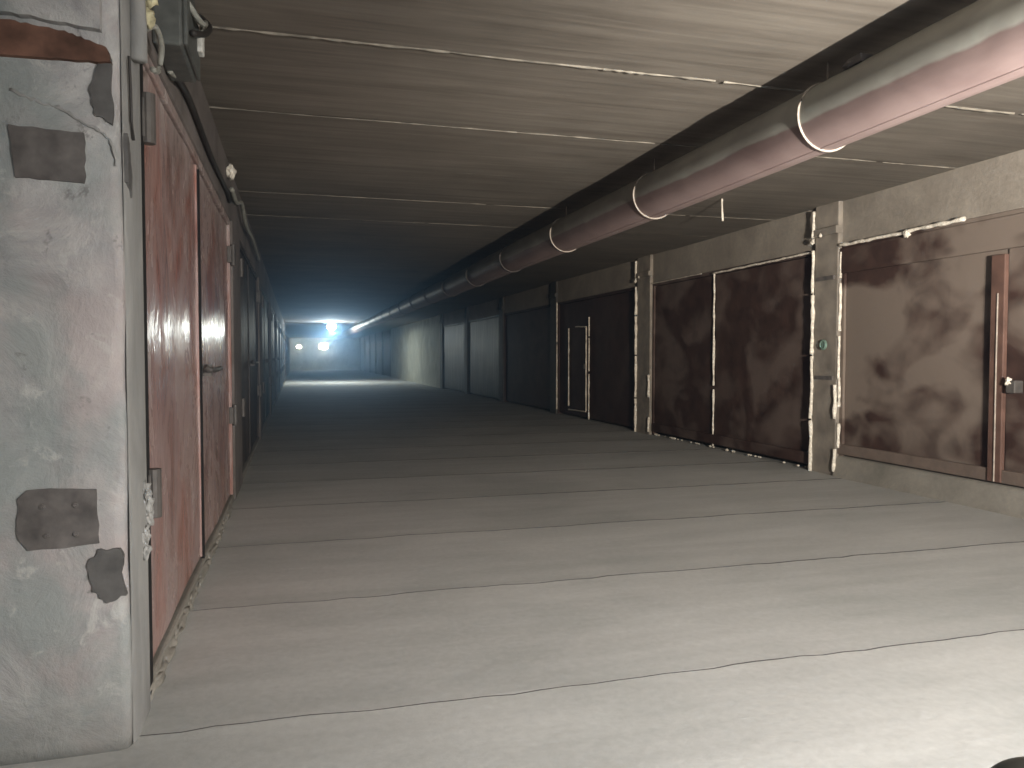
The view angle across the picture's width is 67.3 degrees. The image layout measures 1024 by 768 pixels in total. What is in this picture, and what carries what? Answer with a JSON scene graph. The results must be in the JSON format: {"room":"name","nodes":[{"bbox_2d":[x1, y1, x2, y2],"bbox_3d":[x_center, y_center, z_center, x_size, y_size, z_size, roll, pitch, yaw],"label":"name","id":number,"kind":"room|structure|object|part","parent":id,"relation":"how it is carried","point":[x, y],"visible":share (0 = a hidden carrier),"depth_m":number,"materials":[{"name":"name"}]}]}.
{"room":"parking garage","nodes":[
{"label":"parking garage","id":0,"kind":"room"},
{"bbox_2d":[147,9,289,499],"bbox_3d":[-10.876,-1.309,31.091,3.088,2.900,74.200,-1,2,-16],"label":"wall","id":1,"kind":"structure","parent":0,"point":[238,234],"depth_m":6.73,"materials":[{"name":"concrete"}]},
{"bbox_2d":[151,0,212,82],"bbox_3d":[-1.364,-1.492,3.226,0.186,0.373,0.549,-1,2,-16],"label":"junction box","id":2,"kind":"object","parent":1,"relation":"attached to","point":[177,20],"visible":1,"depth_m":3.05,"materials":[{"name":"metal"}]},
{"bbox_2d":[140,54,237,699],"bbox_3d":[-1.899,-0.108,4.654,0.221,2.441,4.070,-1,2,-16],"label":"garage door","id":3,"kind":"structure","parent":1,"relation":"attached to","point":[188,253],"depth_m":3.80,"materials":[{"name":"red paint"}]},
{"bbox_2d":[147,24,164,74],"bbox_3d":[-1.302,-1.208,2.814,0.050,0.152,0.224,-1,2,-16],"label":"cable","id":4,"kind":"object","parent":3,"relation":"attached to","point":[161,47],"visible":0.85,"depth_m":2.84,"materials":[{"name":"grey plastic"}]},
{"bbox_3d":[-1.939,-0.125,4.679,0.138,2.410,4.000,-1,2,-16],"label":"gate frame","id":5,"kind":"part","parent":3,"relation":"part of","materials":[{"name":"red paint"}]},
{"bbox_2d":[175,81,231,202],"bbox_3d":[-1.877,-1.435,4.789,0.036,0.074,2.875,-1,2,-16],"label":"cable","id":6,"kind":"object","parent":1,"relation":"attached to","point":[181,85],"visible":0.9,"depth_m":4.34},
{"bbox_2d":[226,163,236,180],"bbox_3d":[-2.258,-1.705,6.177,0.084,0.132,0.173,-1,2,-16],"label":"lump","id":7,"kind":"object","parent":1,"relation":"attached to","point":[230,170],"visible":1,"depth_m":6.14,"materials":[{"name":"beige"}]},
{"bbox_2d":[229,187,259,260],"bbox_3d":[-2.879,-1.661,8.406,0.072,0.150,4.154,-1,2,-16],"label":"cable","id":8,"kind":"object","parent":1,"relation":"attached to","point":[232,191],"visible":1,"depth_m":7.42,"materials":[{"name":"grey plastic"}]},
{"bbox_2d":[240,243,261,478],"bbox_3d":[-3.233,-0.286,9.402,0.221,2.430,4.000,-1,2,-16],"label":"gate","id":9,"kind":"object","parent":1,"relation":"attached to","point":[250,297],"visible":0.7,"depth_m":9.29,"materials":[{"name":"black metal"}]},
{"bbox_2d":[261,286,271,431],"bbox_3d":[-4.559,-0.458,14.116,0.221,2.430,4.000,-1,2,-16],"label":"gate","id":10,"kind":"object","parent":1,"relation":"attached to","point":[266,313],"visible":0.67,"depth_m":14.56,"materials":[{"name":"black metal"}]},
{"bbox_2d":[271,306,276,410],"bbox_3d":[-5.884,-0.629,18.831,0.221,2.430,4.000,-1,2,-16],"label":"gate","id":11,"kind":"object","parent":1,"relation":"attached to","point":[273,322],"visible":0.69,"depth_m":19.54,"materials":[{"name":"black metal"}]},
{"bbox_2d":[277,319,280,398],"bbox_3d":[-7.209,-0.800,23.545,0.221,2.430,4.000,-1,2,-16],"label":"gate","id":12,"kind":"object","parent":1,"relation":"attached to","point":[278,327],"visible":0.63,"depth_m":24.79,"materials":[{"name":"black metal"}]},
{"bbox_2d":[280,325,282,389],"bbox_3d":[-8.534,-0.971,28.259,0.221,2.430,4.000,-1,2,-16],"label":"gate","id":13,"kind":"object","parent":1,"relation":"attached to","point":[281,332],"visible":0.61,"depth_m":30.06,"materials":[{"name":"metal"}]},
{"bbox_2d":[282,329,284,384],"bbox_3d":[-9.859,-1.142,32.974,0.221,2.430,4.000,-1,2,-16],"label":"gate","id":14,"kind":"object","parent":1,"relation":"attached to","point":[283,336],"visible":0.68,"depth_m":34.84,"materials":[{"name":"grey metal"}]},
{"bbox_2d":[284,333,285,379],"bbox_3d":[-11.184,-1.313,37.688,0.221,2.430,4.000,-1,2,-16],"label":"gate","id":15,"kind":"object","parent":1,"relation":"attached to","point":[284,333],"visible":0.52,"depth_m":38.70,"materials":[{"name":"grey metal"}]},
{"bbox_2d":[289,338,359,369],"bbox_3d":[-17.873,-2.640,67.741,9.450,2.900,0.200,-1,2,-16],"label":"wall","id":16,"kind":"structure","parent":0,"point":[344,353],"depth_m":68.01,"materials":[{"name":"concrete"}]},
{"bbox_2d":[318,343,328,349],"bbox_3d":[-16.629,-3.313,67.817,0.912,0.684,0.266,-1,2,-16],"label":"wall lamp","id":17,"kind":"object","parent":16,"relation":"attached to","point":[321,346],"visible":0.96,"depth_m":67.75,"materials":[{"name":"white plastic"}]},
{"bbox_2d":[0,370,1023,767],"bbox_3d":[-7.785,0.158,31.719,9.350,0.122,75.422,-1,2,-16],"label":"floor","id":18,"kind":"structure","parent":0,"point":[401,573],"depth_m":3.74,"materials":[{"name":"concrete"}]},
{"bbox_2d":[0,0,154,765],"bbox_3d":[-1.813,-0.262,2.398,1.218,2.850,0.394,-1,2,-16],"label":"concrete pillar","id":19,"kind":"structure","parent":18,"relation":"on","point":[77,512],"depth_m":2.36,"materials":[{"name":"paint"}]},
{"bbox_3d":[-1.404,-0.694,2.330,0.206,0.162,0.028,-1,2,-16],"label":"embedded plate","id":20,"kind":"part","parent":19,"relation":"part of","materials":[{"name":"metal"}]},
{"bbox_3d":[-1.396,0.413,2.370,0.226,0.188,0.034,-1,2,-16],"label":"embedded plate","id":21,"kind":"part","parent":19,"relation":"part of","materials":[{"name":"metal"}]},
{"bbox_2d":[130,0,147,63],"bbox_3d":[-1.227,-1.372,2.516,0.059,0.621,0.059,-1,2,-16],"label":"tube","id":22,"kind":"object","parent":19,"relation":"attached to","point":[138,50],"visible":0.87,"depth_m":2.50,"materials":[{"name":"paint"}]},
{"bbox_2d":[146,7,155,29],"bbox_3d":[-1.269,-1.275,2.683,0.047,0.073,0.054,-1,2,-16],"label":"lump","id":23,"kind":"object","parent":19,"relation":"attached to","point":[151,19],"visible":0.58,"depth_m":2.67,"materials":[{"name":"beige"}]},
{"bbox_2d":[146,0,158,8],"bbox_3d":[-1.279,-1.370,2.700,0.069,0.108,0.073,-1,2,-16],"label":"lump","id":24,"kind":"object","parent":19,"relation":"attached to","point":[149,3],"visible":0.7,"depth_m":2.70,"materials":[{"name":"beige"}]},
{"bbox_2d":[364,336,364,370],"bbox_3d":[-12.032,-2.459,63.050,0.222,2.880,0.500,-1,2,-16],"label":"steel column","id":25,"kind":"structure","parent":18,"relation":"on","point":[364,336],"depth_m":62.81,"materials":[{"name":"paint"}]},
{"bbox_2d":[368,335,369,371],"bbox_3d":[-10.829,-2.304,58.768,0.222,2.880,0.500,-1,2,-16],"label":"steel column","id":26,"kind":"structure","parent":18,"relation":"on","point":[369,335],"depth_m":58.55,"materials":[{"name":"metal"}]},
{"bbox_2d":[374,333,375,373],"bbox_3d":[-9.625,-2.148,54.487,0.222,2.880,0.500,-1,2,-16],"label":"steel column","id":27,"kind":"structure","parent":18,"relation":"on","point":[375,333],"depth_m":54.24,"materials":[{"name":"metal"}]},
{"bbox_2d":[381,331,382,374],"bbox_3d":[-8.422,-1.993,50.205,0.222,2.880,0.500,-1,2,-16],"label":"steel column","id":28,"kind":"structure","parent":18,"relation":"on","point":[382,331],"depth_m":49.99,"materials":[{"name":"metal"}]},
{"bbox_2d":[389,329,390,376],"bbox_3d":[-7.205,-1.836,45.876,0.222,2.880,0.500,-1,2,-16],"label":"steel column","id":29,"kind":"structure","parent":18,"relation":"on","point":[389,329],"depth_m":45.66,"materials":[{"name":"metal"}]},
{"bbox_2d":[439,314,446,388],"bbox_3d":[-2.662,-1.249,29.712,0.222,2.880,0.500,-1,2,-16],"label":"steel column","id":30,"kind":"structure","parent":18,"relation":"on","point":[441,315],"depth_m":29.60,"materials":[{"name":"metal"}]},
{"bbox_2d":[463,307,468,393],"bbox_3d":[-1.449,-1.092,25.397,0.222,2.880,0.430,-1,2,-16],"label":"steel column","id":31,"kind":"structure","parent":18,"relation":"on","point":[466,310],"depth_m":25.28,"materials":[{"name":"metal"}]},
{"bbox_2d":[498,297,504,401],"bbox_3d":[-0.232,-0.935,21.068,0.222,2.880,0.430,-1,2,-16],"label":"steel column","id":32,"kind":"structure","parent":18,"relation":"on","point":[501,307],"depth_m":20.96,"materials":[{"name":"metal"}]},
{"bbox_2d":[549,281,563,413],"bbox_3d":[0.970,-0.780,16.791,0.222,2.880,0.400,-1,2,-16],"label":"steel column","id":33,"kind":"structure","parent":18,"relation":"on","point":[553,296],"depth_m":16.74,"materials":[{"name":"metal"}]},
{"bbox_3d":[0.941,-1.919,16.742,0.162,0.080,0.400,-1,2,-16],"label":"cap plate","id":34,"kind":"part","parent":33,"relation":"part of","materials":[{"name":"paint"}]},
{"bbox_2d":[634,255,653,434],"bbox_3d":[2.183,-0.622,12.441,0.241,2.880,0.551,-1,2,-16],"label":"steel column","id":35,"kind":"structure","parent":18,"relation":"on","point":[642,327],"depth_m":12.39,"materials":[{"name":"grey metal"}]},
{"bbox_3d":[2.165,-1.761,12.388,0.162,0.080,0.490,-1,2,-16],"label":"cap plate","id":36,"kind":"part","parent":35,"relation":"part of","materials":[{"name":"grey paint"}]},
{"bbox_2d":[808,201,842,474],"bbox_3d":[3.382,-0.467,8.174,0.241,2.880,0.439,-1,2,-16],"label":"steel column","id":37,"kind":"structure","parent":18,"relation":"on","point":[823,399],"depth_m":8.14,"materials":[{"name":"grey metal"}]},
{"bbox_3d":[3.364,-1.606,8.121,0.162,0.080,0.380,-1,2,-16],"label":"cap plate","id":38,"kind":"part","parent":37,"relation":"part of","materials":[{"name":"grey paint"}]},
{"bbox_2d":[991,756,1023,767],"bbox_3d":[0.350,0.740,0.515,0.180,0.983,0.180,-1,2,-16],"label":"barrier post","id":39,"kind":"object","parent":18,"relation":"on","point":[1016,762],"visible":1,"depth_m":0.51,"materials":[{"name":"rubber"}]},
{"bbox_2d":[194,0,1023,337],"bbox_3d":[-7.693,-2.868,32.335,9.920,0.214,76.700,-1,2,-16],"label":"ceiling","id":40,"kind":"structure","parent":0,"point":[379,150],"depth_m":5.22,"materials":[{"name":"concrete"}]},
{"bbox_2d":[327,322,335,329],"bbox_3d":[-8.446,-2.724,35.984,0.420,0.387,0.420,-1,2,-16],"label":"ceiling lamp","id":41,"kind":"object","parent":40,"relation":"attached to","point":[331,326],"visible":0.99,"depth_m":35.85,"materials":[{"name":"white plastic"}]},
{"bbox_2d":[327,0,1023,342],"bbox_3d":[-6.201,-2.533,32.361,0.379,0.505,74.161,-1,2,-16],"label":"pipe","id":42,"kind":"object","parent":40,"relation":"hanging from","point":[977,48],"visible":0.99,"depth_m":4.14,"materials":[{"name":"metal"}]},
{"bbox_2d":[721,199,723,220],"bbox_3d":[2.135,-1.776,7.810,0.030,0.241,0.024,-1,2,-16],"label":"strip","id":43,"kind":"object","parent":40,"relation":"hanging from","point":[722,215],"visible":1,"depth_m":7.81,"materials":[{"name":"plastic"}]},
{"bbox_2d":[359,149,1023,465],"bbox_3d":[-3.472,-1.384,33.170,0.430,2.900,74.200,-1,2,-16],"label":"wall","id":44,"kind":"structure","parent":0,"point":[993,185],"depth_m":9.15,"materials":[{"name":"concrete"}]},
{"bbox_2d":[360,342,363,369],"bbox_3d":[-12.613,-2.321,65.178,0.154,2.390,4.000,-1,2,-16],"label":"gate","id":45,"kind":"object","parent":44,"relation":"attached to","point":[362,343],"visible":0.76,"depth_m":65.53,"materials":[{"name":"grey metal"}]},
{"bbox_2d":[365,341,368,370],"bbox_3d":[-11.410,-2.166,60.896,0.154,2.390,4.000,-1,2,-16],"label":"gate","id":46,"kind":"object","parent":44,"relation":"attached to","point":[367,342],"visible":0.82,"depth_m":61.07,"materials":[{"name":"grey metal"}]},
{"bbox_2d":[370,340,374,372],"bbox_3d":[-10.207,-2.010,56.615,0.154,2.390,4.000,-1,2,-16],"label":"gate","id":47,"kind":"object","parent":44,"relation":"attached to","point":[372,343],"visible":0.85,"depth_m":56.95,"materials":[{"name":"grey metal"}]},
{"bbox_2d":[376,339,381,373],"bbox_3d":[-9.003,-1.855,52.334,0.154,2.390,4.000,-1,2,-16],"label":"gate","id":48,"kind":"object","parent":44,"relation":"attached to","point":[378,341],"visible":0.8,"depth_m":52.82,"materials":[{"name":"grey metal"}]},
{"bbox_2d":[382,337,389,375],"bbox_3d":[-7.800,-1.700,48.052,0.154,2.390,4.000,-1,2,-16],"label":"gate","id":49,"kind":"object","parent":44,"relation":"attached to","point":[386,367],"visible":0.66,"depth_m":48.24,"materials":[{"name":"grey metal"}]},
{"bbox_2d":[443,322,464,391],"bbox_3d":[-2.026,-0.955,27.553,0.130,2.390,4.020,-1,2,-16],"label":"gate","id":50,"kind":"object","parent":44,"relation":"attached to","point":[453,334],"visible":0.85,"depth_m":27.54,"materials":[{"name":"grey metal"}]},
{"bbox_2d":[468,315,498,398],"bbox_3d":[-0.816,-0.799,23.247,0.130,2.390,4.070,-1,2,-16],"label":"gate","id":51,"kind":"object","parent":44,"relation":"attached to","point":[483,333],"visible":0.87,"depth_m":23.17,"materials":[{"name":"grey metal"}]},
{"bbox_2d":[504,304,549,409],"bbox_3d":[0.396,-0.642,18.937,0.130,2.390,4.030,-1,2,-16],"label":"gate","id":52,"kind":"object","parent":44,"relation":"attached to","point":[526,331],"visible":0.84,"depth_m":18.80,"materials":[{"name":"grey metal"}]},
{"bbox_2d":[556,287,636,427],"bbox_3d":[1.577,-0.487,14.644,0.179,2.390,4.080,-1,2,-16],"label":"gate","id":53,"kind":"object","parent":44,"relation":"attached to","point":[595,361],"visible":0.98,"depth_m":14.46,"materials":[{"name":"brown metal"}]},
{"bbox_3d":[1.333,-0.309,15.408,0.030,1.640,0.990,-1,2,-16],"label":"wicket door","id":54,"kind":"part","parent":53,"relation":"part of","materials":[{"name":"brown metal"}]},
{"bbox_2d":[651,250,814,467],"bbox_3d":[2.806,-0.326,10.287,0.171,2.396,4.000,-1,2,-16],"label":"garage door","id":55,"kind":"structure","parent":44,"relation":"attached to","point":[731,355],"depth_m":9.86,"materials":[{"name":"brown paint"}]},
{"bbox_3d":[2.765,0.751,10.315,0.045,0.130,3.900,-1,2,-16],"label":"rail","id":56,"kind":"part","parent":55,"relation":"part of","materials":[{"name":"brown metal"}]},
{"bbox_2d":[832,455,1023,518],"bbox_3d":[4.657,1.018,3.721,0.261,0.235,8.970,-1,2,-16],"label":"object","id":57,"kind":"structure","parent":44,"relation":"attached to","point":[1005,499],"depth_m":6.75,"materials":[{"name":"concrete"}]},
{"bbox_2d":[836,208,1023,486],"bbox_3d":[4.024,-0.269,5.866,0.215,2.231,4.430,-1,2,-16],"label":"garage door","id":58,"kind":"structure","parent":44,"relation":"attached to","point":[930,372],"depth_m":6.80,"materials":[{"name":"brown paint"}]},
{"bbox_3d":[4.007,0.751,5.893,0.045,0.108,4.420,-1,2,-16],"label":"rail","id":59,"kind":"part","parent":58,"relation":"part of","materials":[{"name":"metal"}]},
{"bbox_3d":[4.004,-1.192,5.822,0.050,0.260,4.420,-1,2,-16],"label":"rail","id":60,"kind":"part","parent":58,"relation":"part of","materials":[{"name":"metal"}]},
{"bbox_3d":[3.879,0.031,6.169,0.013,1.510,0.012,0,2,7],"label":"bolt rod","id":61,"kind":"part","parent":58,"relation":"part of","materials":[{"name":"metal"}]}
]}

